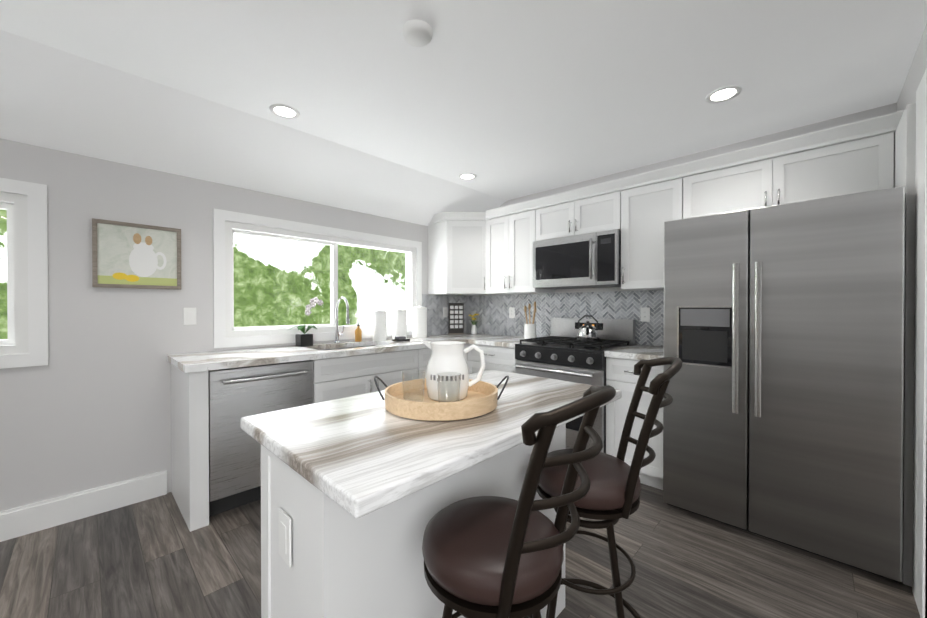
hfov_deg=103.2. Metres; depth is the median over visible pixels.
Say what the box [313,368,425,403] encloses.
base cabinet
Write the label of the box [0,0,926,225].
ceiling
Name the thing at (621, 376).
base cabinet
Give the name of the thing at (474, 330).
flower vase
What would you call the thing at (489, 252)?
upper cabinet
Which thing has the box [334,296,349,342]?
faucet
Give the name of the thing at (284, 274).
backdrop
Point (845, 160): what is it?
upper cabinet
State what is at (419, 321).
canister
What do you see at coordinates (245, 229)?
window
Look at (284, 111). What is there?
recessed light
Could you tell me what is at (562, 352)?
range
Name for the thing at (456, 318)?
sign
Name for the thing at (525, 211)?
upper cabinet
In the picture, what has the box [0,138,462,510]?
wall
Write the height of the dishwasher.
0.871 m
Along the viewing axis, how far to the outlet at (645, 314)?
3.03 m
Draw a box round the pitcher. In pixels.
[421,340,485,401]
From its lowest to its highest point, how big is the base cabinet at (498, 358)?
0.874 m
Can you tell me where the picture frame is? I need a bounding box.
[92,218,180,289]
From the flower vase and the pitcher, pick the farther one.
the flower vase
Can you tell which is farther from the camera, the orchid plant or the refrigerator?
the orchid plant
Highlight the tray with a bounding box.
[374,375,508,420]
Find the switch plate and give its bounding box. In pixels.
[183,308,195,324]
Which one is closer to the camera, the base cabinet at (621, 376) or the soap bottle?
the base cabinet at (621, 376)
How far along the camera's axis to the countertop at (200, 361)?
2.55 m
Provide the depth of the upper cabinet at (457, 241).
3.82 m
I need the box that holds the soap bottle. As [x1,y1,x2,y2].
[355,322,361,341]
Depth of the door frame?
1.48 m
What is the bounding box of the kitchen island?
[241,370,621,617]
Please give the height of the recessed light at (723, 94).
0.006 m
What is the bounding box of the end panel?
[894,102,915,586]
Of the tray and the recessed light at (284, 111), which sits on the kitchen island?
the tray
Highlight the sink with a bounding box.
[322,345,376,350]
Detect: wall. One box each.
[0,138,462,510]
[470,103,896,345]
[897,24,926,110]
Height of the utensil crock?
0.370 m
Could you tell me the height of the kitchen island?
0.922 m
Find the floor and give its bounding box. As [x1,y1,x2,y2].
[0,483,920,617]
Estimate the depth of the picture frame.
2.30 m
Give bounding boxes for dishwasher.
[208,360,312,516]
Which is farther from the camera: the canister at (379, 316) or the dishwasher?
the canister at (379, 316)
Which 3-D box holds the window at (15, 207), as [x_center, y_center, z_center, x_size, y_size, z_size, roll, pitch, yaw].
[-2.705,-0.186,1.725,0.128,1.000,1.000,0,0,44]
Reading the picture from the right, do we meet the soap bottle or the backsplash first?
the backsplash
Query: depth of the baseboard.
2.13 m
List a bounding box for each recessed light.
[269,104,299,118]
[458,173,476,179]
[706,85,741,102]
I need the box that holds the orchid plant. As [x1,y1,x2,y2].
[289,297,322,346]
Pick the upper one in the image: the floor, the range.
the range
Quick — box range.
[515,318,635,452]
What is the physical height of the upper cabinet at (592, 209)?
0.361 m
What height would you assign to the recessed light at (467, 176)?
0.006 m
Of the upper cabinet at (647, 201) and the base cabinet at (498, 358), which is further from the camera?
the base cabinet at (498, 358)
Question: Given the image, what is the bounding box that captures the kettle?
[576,315,599,340]
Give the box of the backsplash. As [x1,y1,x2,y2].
[422,290,663,345]
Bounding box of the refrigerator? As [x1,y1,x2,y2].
[663,186,904,581]
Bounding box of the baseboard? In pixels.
[0,470,166,541]
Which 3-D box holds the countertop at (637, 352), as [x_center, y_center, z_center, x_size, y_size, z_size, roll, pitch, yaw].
[1.383,0.321,2.718,0.416,0.040,0.636,0,0,44]
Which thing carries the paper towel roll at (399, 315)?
on the countertop at (200, 361)
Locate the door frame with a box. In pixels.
[912,68,926,617]
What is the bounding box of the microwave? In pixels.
[533,229,620,288]
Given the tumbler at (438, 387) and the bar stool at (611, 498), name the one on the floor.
the bar stool at (611, 498)
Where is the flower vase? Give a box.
[469,313,478,334]
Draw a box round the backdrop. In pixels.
[0,210,405,338]
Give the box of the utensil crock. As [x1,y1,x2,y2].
[524,302,535,338]
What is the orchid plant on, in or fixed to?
on the countertop at (200, 361)
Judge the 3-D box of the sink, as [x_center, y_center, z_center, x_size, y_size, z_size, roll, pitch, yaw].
[-0.926,0.441,3.041,0.424,0.200,0.704,0,0,44]
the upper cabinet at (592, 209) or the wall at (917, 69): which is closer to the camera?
the wall at (917, 69)
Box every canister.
[372,308,386,340]
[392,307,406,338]
[412,305,426,337]
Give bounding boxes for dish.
[392,336,409,341]
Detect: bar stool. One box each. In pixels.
[422,385,615,617]
[528,357,682,617]
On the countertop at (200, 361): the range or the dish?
the dish
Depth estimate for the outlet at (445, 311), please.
4.21 m
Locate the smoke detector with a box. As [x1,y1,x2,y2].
[402,19,432,46]
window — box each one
[0,178,47,368]
[213,208,421,347]
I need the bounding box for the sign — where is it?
[448,303,463,334]
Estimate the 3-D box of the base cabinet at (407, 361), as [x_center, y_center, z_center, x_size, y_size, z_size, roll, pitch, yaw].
[-0.415,0.775,3.574,0.616,0.874,0.678,0,0,44]
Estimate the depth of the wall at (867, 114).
2.73 m
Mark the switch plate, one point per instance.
(189, 316)
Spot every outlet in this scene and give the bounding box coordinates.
[443,307,447,316]
[509,307,514,317]
[640,308,649,321]
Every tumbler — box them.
[402,369,424,401]
[437,372,460,401]
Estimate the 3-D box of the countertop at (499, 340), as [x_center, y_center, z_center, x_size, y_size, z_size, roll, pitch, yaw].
[0.480,0.315,3.594,0.550,0.040,0.638,0,0,44]
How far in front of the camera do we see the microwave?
3.03 m
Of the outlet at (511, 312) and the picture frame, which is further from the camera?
the outlet at (511, 312)
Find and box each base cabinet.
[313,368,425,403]
[371,344,467,375]
[468,343,516,373]
[606,357,662,489]
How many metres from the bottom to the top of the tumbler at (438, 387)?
0.100 m
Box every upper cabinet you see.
[428,210,499,295]
[488,206,515,293]
[516,202,554,293]
[536,182,619,240]
[620,166,683,290]
[684,114,899,218]
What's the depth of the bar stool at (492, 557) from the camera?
0.70 m
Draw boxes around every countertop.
[167,333,494,372]
[467,335,526,347]
[604,344,663,359]
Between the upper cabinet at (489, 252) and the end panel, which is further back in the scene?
the upper cabinet at (489, 252)
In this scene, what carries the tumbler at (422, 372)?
on the tray
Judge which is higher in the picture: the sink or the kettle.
the kettle
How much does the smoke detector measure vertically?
0.032 m
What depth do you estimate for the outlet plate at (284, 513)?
0.91 m
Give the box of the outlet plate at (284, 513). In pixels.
[279,508,290,566]

